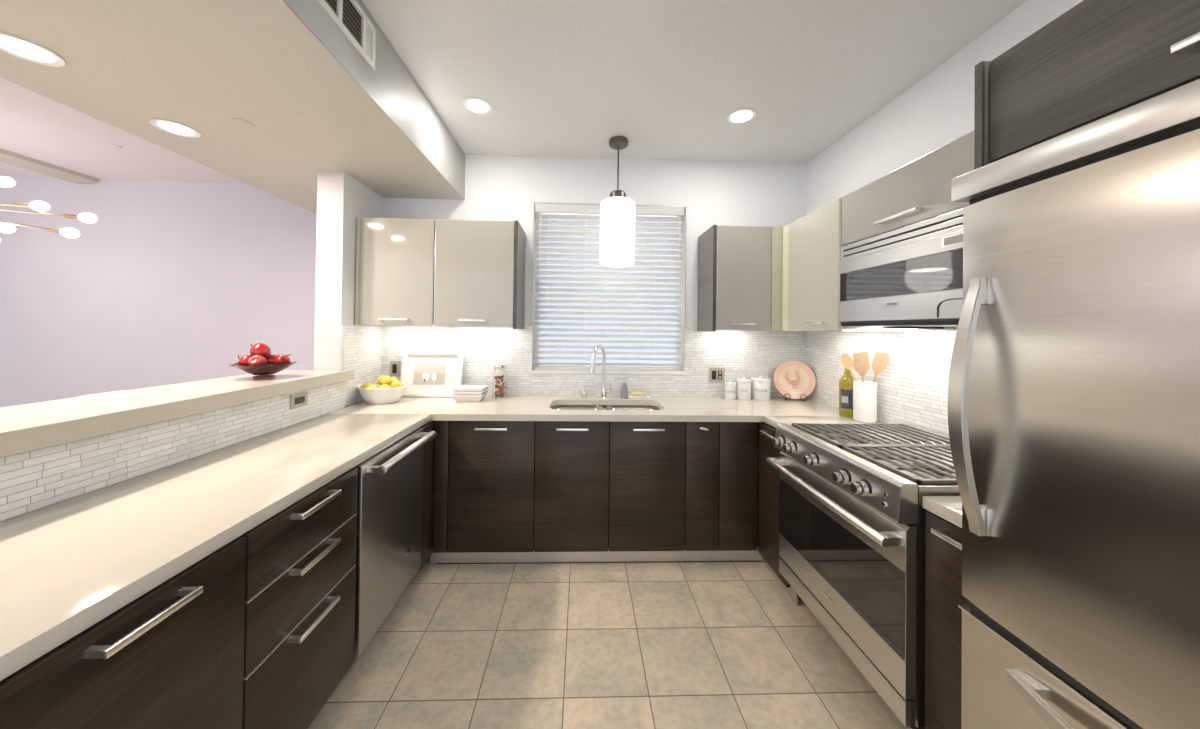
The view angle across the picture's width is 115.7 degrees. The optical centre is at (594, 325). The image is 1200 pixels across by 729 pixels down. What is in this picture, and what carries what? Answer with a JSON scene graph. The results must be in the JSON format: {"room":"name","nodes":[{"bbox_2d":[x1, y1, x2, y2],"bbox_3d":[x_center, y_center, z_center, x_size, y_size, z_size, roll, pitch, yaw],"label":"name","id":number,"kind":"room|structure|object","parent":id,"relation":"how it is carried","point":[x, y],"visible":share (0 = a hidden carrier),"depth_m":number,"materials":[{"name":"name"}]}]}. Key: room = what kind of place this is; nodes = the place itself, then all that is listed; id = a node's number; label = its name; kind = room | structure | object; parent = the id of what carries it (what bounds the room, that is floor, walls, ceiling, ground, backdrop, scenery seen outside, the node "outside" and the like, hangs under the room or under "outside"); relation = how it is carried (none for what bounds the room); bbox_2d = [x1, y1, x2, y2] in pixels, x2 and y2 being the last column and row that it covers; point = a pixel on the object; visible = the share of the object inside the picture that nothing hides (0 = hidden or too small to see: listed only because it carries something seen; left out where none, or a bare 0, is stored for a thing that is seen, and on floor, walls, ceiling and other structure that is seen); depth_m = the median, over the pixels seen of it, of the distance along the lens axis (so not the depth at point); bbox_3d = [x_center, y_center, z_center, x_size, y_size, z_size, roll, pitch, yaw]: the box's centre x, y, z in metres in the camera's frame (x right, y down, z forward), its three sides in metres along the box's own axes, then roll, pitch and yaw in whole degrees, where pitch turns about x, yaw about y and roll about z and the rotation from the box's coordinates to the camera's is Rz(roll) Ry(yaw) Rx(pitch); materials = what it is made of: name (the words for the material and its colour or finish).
{"room":"kitchen","nodes":[
{"label":"kitchen","id":0,"kind":"room"},
{"bbox_2d":[0,77,241,181],"bbox_3d":[-5.175,-1.420,0.919,5.680,0.100,5.350,1,-1,-2],"label":"ceiling","id":1,"kind":"structure","parent":0,"point":[34,125],"depth_m":2.81,"materials":[{"name":"paint"}]},
{"bbox_2d":[0,176,15,186],"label":"chandelier","id":2,"kind":"object","parent":1,"relation":"hanging from","point":[4,181],"depth_m":2.47,"materials":[{"name":"glass"}]},
{"bbox_2d":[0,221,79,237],"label":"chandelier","id":3,"kind":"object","parent":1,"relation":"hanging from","point":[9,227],"depth_m":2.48,"materials":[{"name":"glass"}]},
{"bbox_2d":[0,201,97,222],"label":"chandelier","id":4,"kind":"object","parent":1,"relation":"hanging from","point":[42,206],"depth_m":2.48,"materials":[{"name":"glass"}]},
{"bbox_2d":[105,143,121,148],"bbox_3d":[-3.566,-1.330,2.796,0.082,0.006,0.082,1,-1,-2],"label":"sprinkler cover","id":5,"kind":"object","parent":1,"relation":"attached to","point":[106,144],"visible":1,"depth_m":2.79,"materials":[{"name":"paint"}]},
{"bbox_2d":[0,177,316,406],"bbox_3d":[-4.818,0.030,3.509,6.600,2.745,0.170,1,-1,-2],"label":"wall","id":6,"kind":"structure","parent":0,"point":[172,282],"depth_m":3.45,"materials":[{"name":"purple paint"}]},
{"bbox_2d":[0,148,98,183],"bbox_3d":[-4.538,-1.338,0.854,0.190,0.050,5.180,1,-1,-2],"label":"trim","id":7,"kind":"structure","parent":6,"relation":"attached to","point":[8,157],"depth_m":3.13,"materials":[{"name":"beige paint"}]},
{"bbox_2d":[1,171,383,521],"bbox_3d":[-1.603,0.216,0.590,0.180,2.400,4.487,1,-1,-2],"label":"wall","id":8,"kind":"structure","parent":0,"point":[341,198],"depth_m":2.36,"materials":[{"name":"white paint"}]},
{"bbox_2d":[0,381,345,521],"bbox_3d":[-1.525,0.417,1.010,0.008,0.170,2.725,1,-1,-2],"label":"backsplash","id":9,"kind":"structure","parent":8,"relation":"attached to","point":[32,480],"depth_m":1.25,"materials":[{"name":"tile"}]},
{"bbox_2d":[0,369,353,456],"bbox_3d":[-1.682,0.291,0.373,0.430,0.062,4.060,1,-1,-2],"label":"bar ledge","id":10,"kind":"object","parent":8,"relation":"on","point":[32,426],"visible":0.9,"depth_m":1.31,"materials":[{"name":"stone"}]},
{"bbox_2d":[229,361,296,378],"bbox_3d":[-1.728,0.234,1.973,0.258,0.080,0.258,1,-1,21],"label":"glass fruit bowl","id":11,"kind":"object","parent":10,"relation":"on","point":[261,371],"visible":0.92,"depth_m":1.92,"materials":[{"name":"red"}]},
{"bbox_2d":[238,355,250,365],"bbox_3d":[-1.794,0.186,1.945,0.069,0.070,0.070,1,-1,-2],"label":"fruit","id":12,"kind":"object","parent":11,"relation":"in","point":[243,360],"visible":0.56,"depth_m":1.92,"materials":[{"name":"red food"}]},
{"bbox_2d":[248,355,267,365],"bbox_3d":[-1.715,0.189,1.922,0.077,0.080,0.078,1,-1,-2],"label":"fruit","id":13,"kind":"object","parent":11,"relation":"in","point":[256,360],"visible":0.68,"depth_m":1.90,"materials":[{"name":"food"}]},
{"bbox_2d":[249,343,270,357],"bbox_3d":[-1.746,0.134,1.970,0.087,0.087,0.085,1,-1,-2],"label":"fruit","id":14,"kind":"object","parent":11,"relation":"in","point":[262,349],"visible":0.9,"depth_m":1.95,"materials":[{"name":"red food"}]},
{"bbox_2d":[266,355,276,364],"bbox_3d":[-1.734,0.191,2.026,0.069,0.074,0.069,1,-1,-41],"label":"fruit","id":15,"kind":"object","parent":11,"relation":"in","point":[270,359],"visible":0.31,"depth_m":2.00,"materials":[{"name":"food"}]},
{"bbox_2d":[273,354,290,364],"bbox_3d":[-1.650,0.187,1.992,0.067,0.073,0.067,0,-1,31],"label":"fruit","id":16,"kind":"object","parent":11,"relation":"in","point":[280,359],"visible":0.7,"depth_m":1.97,"materials":[{"name":"red food"}]},
{"bbox_2d":[290,392,307,408],"bbox_3d":[-1.548,0.392,1.977,0.008,0.072,0.118,1,-1,-2],"label":"wall outlet","id":17,"kind":"object","parent":8,"relation":"attached to","point":[301,399],"visible":1,"depth_m":1.97,"materials":[{"name":"beige"}]},
{"bbox_2d":[295,396,304,404],"bbox_3d":[-1.545,0.392,1.977,0.002,0.034,0.068,1,-1,-2],"label":"socket","id":18,"kind":"object","parent":17,"relation":"attached to","point":[299,400],"depth_m":1.98,"materials":[{"name":"grey"}]},
{"bbox_2d":[340,325,343,369],"bbox_3d":[-1.584,0.136,2.365,0.013,0.281,0.016,1,-1,-2],"label":"trim","id":19,"kind":"structure","parent":8,"relation":"attached to","point":[342,326],"depth_m":2.36,"materials":[{"name":"paint"}]},
{"bbox_2d":[343,325,381,405],"bbox_3d":[-1.593,0.257,2.599,0.008,0.517,0.454,1,-1,-2],"label":"backsplash","id":20,"kind":"structure","parent":8,"relation":"attached to","point":[362,344],"depth_m":2.56,"materials":[{"name":"tile"}]},
{"bbox_2d":[0,0,464,213],"bbox_3d":[-1.629,-1.203,0.948,1.415,0.445,5.180,1,-1,-2],"label":"ceiling","id":21,"kind":"structure","parent":0,"point":[313,103],"depth_m":1.58,"materials":[{"name":"beige paint"}]},
{"bbox_2d":[0,32,65,66],"bbox_3d":[-2.022,-0.978,1.338,0.172,0.006,0.172,1,-1,-2],"label":"recessed light","id":22,"kind":"object","parent":21,"relation":"in","point":[21,48],"visible":1,"depth_m":1.34,"materials":[{"name":"white plastic"}]},
{"bbox_2d":[0,37,53,61],"bbox_3d":[-2.022,-0.978,1.338,0.120,0.004,0.120,1,-1,-2],"label":"diffuser","id":23,"kind":"object","parent":22,"relation":"attached to","point":[21,48],"depth_m":1.34,"materials":[{"name":"white"}]},
{"bbox_2d":[150,119,201,137],"bbox_3d":[-2.070,-0.974,1.867,0.172,0.006,0.172,1,-1,-2],"label":"recessed light","id":24,"kind":"object","parent":21,"relation":"in","point":[172,127],"visible":1,"depth_m":1.86,"materials":[{"name":"white plastic"}]},
{"bbox_2d":[158,122,193,134],"bbox_3d":[-2.070,-0.974,1.867,0.120,0.004,0.120,1,-1,-2],"label":"diffuser","id":25,"kind":"object","parent":24,"relation":"attached to","point":[176,128],"depth_m":1.86,"materials":[{"name":"white"}]},
{"bbox_2d":[231,118,253,127],"bbox_3d":[-1.688,-0.971,1.809,0.082,0.006,0.082,1,-1,-2],"label":"sprinkler cover","id":26,"kind":"object","parent":21,"relation":"attached to","point":[241,122],"visible":1,"depth_m":1.80,"materials":[{"name":"beige paint"}]},
{"bbox_2d":[316,0,375,69],"bbox_3d":[-0.928,-1.176,1.313,0.010,0.175,0.585,1,-1,-2],"label":"ceiling vent","id":27,"kind":"object","parent":21,"relation":"in","point":[348,16],"visible":1,"depth_m":1.47,"materials":[{"name":"white"}]},
{"bbox_2d":[384,155,805,515],"bbox_3d":[0.010,0.086,2.948,3.555,2.745,0.120,1,-1,-2],"label":"wall","id":28,"kind":"structure","parent":0,"point":[497,187],"depth_m":2.91,"materials":[{"name":"white paint"}]},
{"bbox_2d":[355,217,434,325],"bbox_3d":[-1.328,-0.354,2.651,0.510,0.715,0.375,1,-1,-2],"label":"upper cabinet","id":29,"kind":"object","parent":28,"relation":"attached to","point":[395,257],"visible":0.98,"depth_m":2.49,"materials":[{"name":"beige laminate"}]},
{"bbox_2d":[390,361,399,375],"bbox_3d":[-1.497,0.323,2.824,0.072,0.115,0.009,1,-1,-2],"label":"wall outlet","id":30,"kind":"object","parent":28,"relation":"attached to","point":[394,365],"visible":0.91,"depth_m":2.82,"materials":[{"name":"beige"}]},
{"bbox_2d":[392,364,396,372],"bbox_3d":[-1.497,0.323,2.822,0.034,0.068,0.002,1,-1,-2],"label":"socket","id":31,"kind":"object","parent":30,"relation":"attached to","point":[394,366],"depth_m":2.82,"materials":[{"name":"black plastic"}]},
{"bbox_2d":[434,219,525,328],"bbox_3d":[-0.798,-0.341,2.668,0.550,0.727,0.375,1,-1,-2],"label":"upper cabinet","id":32,"kind":"object","parent":28,"relation":"attached to","point":[479,276],"visible":1,"depth_m":2.51,"materials":[{"name":"beige laminate"}]},
{"bbox_2d":[381,325,803,396],"bbox_3d":[0.016,0.272,2.883,3.243,0.533,0.008,1,-1,-2],"label":"backsplash","id":33,"kind":"structure","parent":28,"relation":"attached to","point":[748,354],"depth_m":2.88,"materials":[{"name":"tile"}]},
{"bbox_2d":[533,212,682,370],"bbox_3d":[0.112,-0.283,2.983,1.166,1.285,0.040,1,-1,-2],"label":"window","id":34,"kind":"structure","parent":28,"relation":"in","point":[681,266],"depth_m":2.98,"materials":[{"name":"white plastic"}]},
{"bbox_2d":[534,203,683,370],"bbox_3d":[0.112,-0.289,2.911,1.146,1.269,0.068,1,-1,-2],"label":"window blind","id":35,"kind":"object","parent":34,"relation":"attached to","point":[539,207],"visible":0.93,"depth_m":2.92,"materials":[{"name":"white"}]},
{"bbox_2d":[532,369,683,374],"bbox_3d":[0.105,0.359,2.913,1.166,0.024,0.072,1,-1,-2],"label":"trim","id":36,"kind":"structure","parent":28,"relation":"attached to","point":[533,370],"depth_m":2.88,"materials":[{"name":"white paint"}]},
{"bbox_2d":[532,202,686,341],"bbox_3d":[0.115,-0.287,2.892,1.178,1.291,0.006,1,-1,-2],"label":"trim","id":37,"kind":"structure","parent":28,"relation":"attached to","point":[534,202],"depth_m":2.89,"materials":[{"name":"silver metal"}]},
{"bbox_2d":[709,367,724,382],"bbox_3d":[0.941,0.381,2.903,0.118,0.115,0.009,1,-1,-2],"label":"wall outlet","id":38,"kind":"object","parent":28,"relation":"attached to","point":[716,375],"visible":0.88,"depth_m":2.90,"materials":[{"name":"beige"}]},
{"bbox_2d":[697,225,784,331],"bbox_3d":[1.052,-0.318,2.728,0.503,0.727,0.375,1,-1,-2],"label":"upper cabinet","id":39,"kind":"object","parent":28,"relation":"attached to","point":[740,268],"visible":0.96,"depth_m":2.57,"materials":[{"name":"beige laminate"}]},
{"bbox_2d":[308,516,911,728],"bbox_3d":[-3.109,1.451,0.961,9.885,0.100,5.350,1,-1,-2],"label":"floor","id":40,"kind":"structure","parent":0,"point":[651,645],"depth_m":1.64,"materials":[{"name":"tile"}]},
{"bbox_2d":[0,537,245,728],"bbox_3d":[-1.195,0.984,0.735,0.655,0.878,0.483,1,-1,-2],"label":"base cabinet","id":41,"kind":"object","parent":40,"relation":"on","point":[172,657],"visible":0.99,"depth_m":0.78,"materials":[{"name":"black"}]},
{"bbox_2d":[239,468,357,728],"bbox_3d":[-1.212,0.988,1.223,0.653,0.878,0.489,1,-1,-2],"label":"drawer unit","id":42,"kind":"object","parent":40,"relation":"on","point":[300,579],"visible":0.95,"depth_m":1.18,"materials":[{"name":"black"}]},
{"bbox_2d":[353,428,436,657],"bbox_3d":[-1.200,0.994,1.781,0.684,0.876,0.585,1,-1,-2],"label":"dishwasher","id":43,"kind":"object","parent":40,"relation":"on","point":[390,481],"visible":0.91,"depth_m":1.69,"materials":[{"name":"silver metal"}]},
{"bbox_2d":[420,421,535,568],"bbox_3d":[-0.678,0.960,2.472,0.615,0.786,0.752,1,-1,-2],"label":"base cabinet","id":44,"kind":"object","parent":40,"relation":"on","point":[491,488],"depth_m":2.25,"materials":[{"name":"black"}]},
{"bbox_2d":[534,421,609,551],"bbox_3d":[-0.146,0.969,2.548,0.448,0.784,0.635,1,-1,-2],"label":"base cabinet","id":45,"kind":"object","parent":40,"relation":"on","point":[571,497],"visible":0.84,"depth_m":2.27,"materials":[{"name":"black"}]},
{"bbox_2d":[430,546,762,562],"bbox_3d":[0.032,1.405,2.314,2.050,0.084,0.012,1,-1,-2],"label":"toe kick","id":46,"kind":"object","parent":40,"relation":"on","point":[616,556],"visible":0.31,"depth_m":2.31,"materials":[{"name":"silver metal"}]},
{"bbox_2d":[437,561,760,563],"bbox_3d":[0.041,1.450,2.314,1.990,0.006,0.010,1,-1,-2],"label":"strip","id":47,"kind":"object","parent":40,"relation":"on","point":[647,561],"visible":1,"depth_m":2.31,"materials":[{"name":"black plastic"}]},
{"bbox_2d":[608,421,685,551],"bbox_3d":[0.310,0.974,2.563,0.462,0.784,0.635,1,-1,-2],"label":"base cabinet","id":48,"kind":"object","parent":40,"relation":"on","point":[646,508],"visible":0.83,"depth_m":2.28,"materials":[{"name":"black"}]},
{"bbox_2d":[684,422,718,550],"bbox_3d":[0.645,0.978,2.574,0.205,0.786,0.635,1,-1,-2],"label":"base cabinet","id":49,"kind":"object","parent":40,"relation":"on","point":[702,438],"visible":0.72,"depth_m":2.29,"materials":[{"name":"black"}]},
{"bbox_2d":[718,422,757,550],"bbox_3d":[0.868,0.981,2.599,0.237,0.786,0.599,1,-1,-2],"label":"base cabinet","id":50,"kind":"object","parent":40,"relation":"on","point":[738,441],"visible":0.54,"depth_m":2.30,"materials":[{"name":"black"}]},
{"bbox_2d":[758,422,797,605],"bbox_3d":[1.303,1.028,2.166,0.678,0.878,0.370,1,-1,-2],"label":"base cabinet","id":51,"kind":"object","parent":40,"relation":"on","point":[769,477],"visible":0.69,"depth_m":2.17,"materials":[{"name":"black"}]},
{"bbox_2d":[0,389,883,680],"bbox_3d":[0.074,0.512,1.288,3.209,0.103,3.179,1,-1,-2],"label":"countertop","id":52,"kind":"structure","parent":51,"relation":"on","point":[66,566],"depth_m":1.09,"materials":[{"name":"beige stone"}]},
{"bbox_2d":[357,384,406,403],"bbox_3d":[-1.435,0.463,2.550,0.305,0.109,0.255,1,-1,-2],"label":"bowl","id":53,"kind":"object","parent":52,"relation":"on","point":[386,395],"visible":0.88,"depth_m":2.46,"materials":[{"name":"white ceramic"}]},
{"bbox_2d":[360,383,371,388],"bbox_3d":[-1.529,0.418,2.538,0.069,0.067,0.068,1,-1,19],"label":"lemon","id":54,"kind":"object","parent":53,"relation":"in","point":[364,385],"visible":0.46,"depth_m":2.52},
{"bbox_2d":[366,385,377,388],"bbox_3d":[-1.467,0.424,2.484,0.069,0.068,0.069,1,-1,-30],"label":"lemon","id":55,"kind":"object","parent":53,"relation":"in","point":[369,386],"visible":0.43,"depth_m":2.47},
{"bbox_2d":[376,375,384,384],"bbox_3d":[-1.455,0.375,2.586,0.072,0.066,0.068,1,-1,-2],"label":"lemon","id":56,"kind":"object","parent":53,"relation":"in","point":[381,376],"visible":0.47,"depth_m":2.56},
{"bbox_2d":[379,384,390,388],"bbox_3d":[-1.387,0.421,2.492,0.069,0.068,0.069,0,-1,40],"label":"lemon","id":57,"kind":"object","parent":53,"relation":"in","point":[383,386],"visible":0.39,"depth_m":2.47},
{"bbox_2d":[379,376,392,384],"bbox_3d":[-1.403,0.372,2.542,0.069,0.068,0.069,0,-1,26],"label":"lemon","id":58,"kind":"object","parent":53,"relation":"in","point":[387,380],"visible":0.91,"depth_m":2.52,"materials":[{"name":"food"}]},
{"bbox_2d":[390,380,402,387],"bbox_3d":[-1.340,0.404,2.549,0.069,0.068,0.069,0,-1,43],"label":"lemon","id":59,"kind":"object","parent":53,"relation":"in","point":[396,383],"visible":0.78,"depth_m":2.53,"materials":[{"name":"food"}]},
{"bbox_2d":[400,350,463,396],"bbox_3d":[-1.201,0.352,2.786,0.440,0.342,0.093,1,-1,-2],"label":"picture frame","id":60,"kind":"object","parent":52,"relation":"on","point":[425,373],"visible":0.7,"depth_m":2.79,"materials":[{"name":"white wood"}]},
{"bbox_2d":[413,363,445,384],"bbox_3d":[-1.219,0.358,2.787,0.230,0.154,0.032,1,-1,-2],"label":"picture","id":61,"kind":"object","parent":60,"relation":"attached to","point":[423,373],"depth_m":2.79,"materials":[{"name":"white paper"}]},
{"bbox_2d":[453,394,486,401],"bbox_3d":[-0.874,0.510,2.659,0.196,0.030,0.157,1,-1,-2],"label":"square dish","id":62,"kind":"object","parent":52,"relation":"on","point":[483,397],"visible":0.6,"depth_m":2.59,"materials":[{"name":"white ceramic"}]},
{"bbox_2d":[452,391,487,397],"bbox_3d":[-0.873,0.484,2.659,0.208,0.020,0.166,1,-1,-2],"label":"square dish","id":63,"kind":"object","parent":62,"relation":"on","point":[486,392],"visible":0.67,"depth_m":2.58,"materials":[{"name":"white ceramic"}]},
{"bbox_2d":[452,388,487,394],"bbox_3d":[-0.873,0.463,2.659,0.208,0.020,0.166,1,-1,-2],"label":"square dish","id":64,"kind":"object","parent":63,"relation":"on","point":[486,389],"visible":0.67,"depth_m":2.58,"materials":[{"name":"white ceramic"}]},
{"bbox_2d":[452,385,487,390],"bbox_3d":[-0.873,0.441,2.659,0.208,0.020,0.166,1,-1,-2],"label":"square dish","id":65,"kind":"object","parent":64,"relation":"on","point":[459,387],"visible":1,"depth_m":2.64,"materials":[{"name":"white ceramic"}]},
{"bbox_2d":[493,364,506,398],"bbox_3d":[-0.694,0.408,2.765,0.102,0.240,0.102,1,-1,-2],"label":"glass jar","id":66,"kind":"object","parent":52,"relation":"on","point":[500,375],"visible":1,"depth_m":2.72,"materials":[{"name":"white"}]},
{"bbox_2d":[589,345,610,398],"bbox_3d":[0.025,0.338,2.726,0.078,0.399,0.223,0,-1,40],"label":"faucet","id":67,"kind":"object","parent":52,"relation":"on","point":[604,391],"visible":1,"depth_m":2.78,"materials":[{"name":"silver metal"}]},
{"bbox_2d":[551,405,659,433],"bbox_3d":[0.078,0.659,2.561,0.765,0.165,0.360,1,-1,-2],"label":"sink","id":68,"kind":"object","parent":52,"relation":"in","point":[557,407],"visible":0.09,"depth_m":2.73,"materials":[{"name":"silver metal"}]},
{"bbox_2d":[620,377,627,398],"bbox_3d":[0.221,0.460,2.805,0.060,0.160,0.042,1,-1,-2],"label":"dish soap bottle","id":69,"kind":"object","parent":52,"relation":"on","point":[624,390],"visible":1,"depth_m":2.79,"materials":[{"name":"grey"}]},
{"bbox_2d":[628,395,650,398],"bbox_3d":[0.329,0.532,2.813,0.167,0.020,0.080,1,-1,-2],"label":"soap dish","id":70,"kind":"object","parent":52,"relation":"on","point":[629,396],"visible":0.86,"depth_m":2.77,"materials":[{"name":"white ceramic"}]},
{"bbox_2d":[631,392,646,395],"bbox_3d":[0.330,0.508,2.811,0.115,0.025,0.055,1,-1,-2],"label":"sponge","id":71,"kind":"object","parent":70,"relation":"in","point":[632,393],"visible":1,"depth_m":2.79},
{"bbox_2d":[724,381,735,399],"bbox_3d":[1.017,0.482,2.831,0.083,0.136,0.083,1,-1,-2],"label":"canister","id":72,"kind":"object","parent":52,"relation":"on","point":[730,387],"visible":1,"depth_m":2.80,"materials":[{"name":"white ceramic"}]},
{"bbox_2d":[736,377,751,399],"bbox_3d":[1.120,0.471,2.834,0.108,0.161,0.108,1,-1,-2],"label":"canister","id":73,"kind":"object","parent":52,"relation":"on","point":[743,385],"visible":1,"depth_m":2.79,"materials":[{"name":"white ceramic"}]},
{"bbox_2d":[751,376,770,400],"bbox_3d":[1.250,0.468,2.838,0.137,0.172,0.137,1,-1,-2],"label":"canister","id":74,"kind":"object","parent":52,"relation":"on","point":[760,386],"visible":1,"depth_m":2.78,"materials":[{"name":"white ceramic"}]},
{"bbox_2d":[784,394,806,400],"bbox_3d":[1.490,0.485,2.824,0.155,0.138,0.117,1,-1,15],"label":"plate stand","id":75,"kind":"object","parent":52,"relation":"on","point":[785,394],"visible":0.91,"depth_m":2.78,"materials":[{"name":"grey metal"}]},
{"bbox_2d":[774,361,815,398],"bbox_3d":[1.486,0.404,2.807,0.284,0.279,0.063,1,-1,19],"label":"decorative plate","id":76,"kind":"object","parent":75,"relation":"in","point":[794,378],"visible":1,"depth_m":2.81,"materials":[{"name":"ceramic"}]},
{"bbox_2d":[839,368,852,417],"bbox_3d":[1.543,0.371,2.303,0.087,0.362,0.087,1,-1,-2],"label":"oil bottle","id":77,"kind":"object","parent":52,"relation":"on","point":[846,381],"visible":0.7,"depth_m":2.27,"materials":[{"name":"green glass"}]},
{"bbox_2d":[842,396,847,402],"bbox_3d":[1.509,0.446,2.276,0.004,0.040,0.034,1,-1,-39],"label":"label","id":78,"kind":"object","parent":77,"relation":"attached to","point":[844,398],"depth_m":2.27,"materials":[{"name":"grey"}]},
{"bbox_2d":[853,380,876,422],"bbox_3d":[1.564,0.436,2.184,0.114,0.230,0.114,1,-1,-2],"label":"utensil crock","id":79,"kind":"object","parent":52,"relation":"on","point":[864,393],"visible":0.94,"depth_m":2.14,"materials":[{"name":"white ceramic"}]},
{"bbox_2d":[841,353,855,380],"bbox_3d":[1.534,0.351,2.211,0.152,0.372,0.016,0,-1,23],"label":"wooden spoon","id":80,"kind":"object","parent":79,"relation":"in","point":[847,361],"visible":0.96,"depth_m":2.23,"materials":[{"name":"brown wood"}]},
{"bbox_2d":[841,353,853,369],"bbox_3d":[1.494,0.213,2.230,0.062,0.095,0.012,0,-1,32],"label":"spoon bowl","id":81,"kind":"object","parent":80,"relation":"on","point":[847,361],"depth_m":2.23,"materials":[{"name":"brown wood"}]},
{"bbox_2d":[853,352,869,381],"bbox_3d":[1.549,0.343,2.191,0.082,0.386,0.012,0,-1,41],"label":"wooden spatula","id":82,"kind":"object","parent":79,"relation":"in","point":[860,359],"visible":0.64,"depth_m":2.19,"materials":[{"name":"beige wood"}]},
{"bbox_2d":[871,352,888,381],"bbox_3d":[1.595,0.343,2.142,0.126,0.388,0.023,1,-1,22],"label":"wooden spatula","id":83,"kind":"object","parent":79,"relation":"in","point":[879,363],"visible":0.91,"depth_m":2.13,"materials":[{"name":"beige wood"}]},
{"bbox_2d":[766,423,959,728],"bbox_3d":[1.273,0.981,1.587,0.756,0.962,0.770,1,-1,-2],"label":"range cooker","id":84,"kind":"object","parent":40,"relation":"on","point":[852,514],"visible":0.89,"depth_m":1.41,"materials":[{"name":"metal"}]},
{"bbox_2d":[791,423,959,498],"bbox_3d":[1.337,0.532,1.593,0.640,0.050,0.770,1,-1,-2],"label":"cooktop","id":85,"kind":"object","parent":84,"relation":"in","point":[922,457],"depth_m":1.57,"materials":[{"name":"metal"}]},
{"bbox_2d":[925,511,969,728],"bbox_3d":[1.339,1.019,1.085,0.676,0.878,0.218,1,-1,-2],"label":"base cabinet","id":86,"kind":"object","parent":40,"relation":"on","point":[943,577],"visible":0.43,"depth_m":1.12,"materials":[{"name":"black"}]},
{"bbox_2d":[923,496,961,527],"bbox_3d":[1.361,0.559,1.088,0.649,0.039,0.225,1,-1,-2],"label":"countertop","id":87,"kind":"structure","parent":86,"relation":"on","point":[949,508],"depth_m":1.14,"materials":[{"name":"beige stone"}]},
{"bbox_2d":[947,79,1199,728],"bbox_3d":[1.278,0.523,0.514,0.848,1.798,0.920,1,-1,-2],"label":"refrigerator","id":88,"kind":"object","parent":40,"relation":"on","point":[1073,403],"visible":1,"depth_m":0.71,"materials":[{"name":"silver metal"}]},
{"bbox_2d":[362,0,1027,163],"bbox_3d":[0.484,-1.351,0.732,2.790,0.100,4.607,1,-1,-2],"label":"ceiling","id":89,"kind":"structure","parent":0,"point":[559,78],"depth_m":1.87,"materials":[{"name":"white paint"}]},
{"bbox_2d":[462,97,492,114],"bbox_3d":[-0.693,-1.298,2.235,0.172,0.006,0.172,1,-1,-2],"label":"recessed light","id":90,"kind":"object","parent":89,"relation":"in","point":[475,105],"visible":1,"depth_m":2.23,"materials":[{"name":"white plastic"}]},
{"bbox_2d":[467,100,487,112],"bbox_3d":[-0.693,-1.298,2.235,0.120,0.004,0.120,1,-1,-2],"label":"diffuser","id":91,"kind":"object","parent":90,"relation":"attached to","point":[473,106],"depth_m":2.23,"materials":[{"name":"white"}]},
{"bbox_2d":[600,136,634,266],"bbox_3d":[0.162,-0.856,2.624,0.242,0.865,0.242,1,-1,-2],"label":"pendant light","id":92,"kind":"object","parent":89,"relation":"hanging from","point":[617,212],"visible":1,"depth_m":2.53,"materials":[{"name":"white glass"}]},
{"bbox_2d":[726,108,756,123],"bbox_3d":[0.897,-1.278,2.307,0.172,0.006,0.172,1,-1,-2],"label":"recessed light","id":93,"kind":"object","parent":89,"relation":"in","point":[744,115],"visible":1,"depth_m":2.30,"materials":[{"name":"white plastic"}]},
{"bbox_2d":[731,111,751,121],"bbox_3d":[0.897,-1.278,2.307,0.120,0.004,0.120,1,-1,-2],"label":"diffuser","id":94,"kind":"object","parent":93,"relation":"attached to","point":[736,116],"depth_m":2.30,"materials":[{"name":"white"}]},
{"bbox_2d":[806,0,1082,422],"bbox_3d":[1.787,0.087,0.702,0.150,2.745,4.487,1,-1,-2],"label":"wall","id":95,"kind":"structure","parent":0,"point":[938,109],"depth_m":1.95,"materials":[{"name":"white paint"}]},
{"bbox_2d":[782,198,882,330],"bbox_3d":[1.451,-0.318,2.279,0.410,0.705,0.585,1,-1,-2],"label":"upper cabinet","id":96,"kind":"object","parent":95,"relation":"attached to","point":[812,243],"visible":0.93,"depth_m":2.20,"materials":[{"name":"beige laminate"}]},
{"bbox_2d":[843,329,867,330],"bbox_3d":[1.516,0.029,2.276,0.060,0.010,0.450,1,-1,-2],"label":"light","id":97,"kind":"object","parent":96,"relation":"attached to","point":[843,329],"depth_m":2.15,"materials":[{"name":"white"}]},
{"bbox_2d":[804,327,956,434],"bbox_3d":[1.665,0.260,1.968,0.008,0.581,1.929,1,-1,-2],"label":"backsplash","id":98,"kind":"structure","parent":95,"relation":"attached to","point":[912,389],"depth_m":2.06,"materials":[{"name":"tile"}]},
{"bbox_2d":[842,130,973,245],"bbox_3d":[1.479,-0.548,1.496,0.410,0.258,0.983,1,-1,-2],"label":"upper cabinet","id":99,"kind":"object","parent":95,"relation":"attached to","point":[919,190],"visible":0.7,"depth_m":1.56,"materials":[{"name":"beige laminate"}]},
{"bbox_2d":[840,208,962,326],"bbox_3d":[1.484,-0.206,1.603,0.381,0.416,0.763,1,-1,-2],"label":"microwave","id":100,"kind":"object","parent":99,"relation":"attached to","point":[911,275],"visible":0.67,"depth_m":1.57,"materials":[{"name":"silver metal"}]},
{"bbox_2d":[868,326,943,331],"bbox_3d":[1.540,0.018,1.877,0.200,0.023,0.212,1,-1,-2],"label":"light","id":101,"kind":"object","parent":100,"relation":"attached to","point":[904,328],"visible":0.93,"depth_m":1.91,"materials":[{"name":"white plastic"}]},
{"bbox_2d":[868,328,916,331],"bbox_3d":[1.537,0.022,1.947,0.200,0.016,0.072,1,-1,-2],"label":"diffuser","id":102,"kind":"object","parent":101,"relation":"attached to","point":[869,329],"depth_m":1.91,"materials":[{"name":"white"}]},
{"bbox_2d":[974,0,1199,169],"bbox_3d":[1.345,-0.527,0.531,0.740,0.296,0.924,1,-1,-2],"label":"upper cabinet","id":103,"kind":"object","parent":95,"relation":"attached to","point":[1098,59],"visible":0.73,"depth_m":0.78,"materials":[{"name":"black"}]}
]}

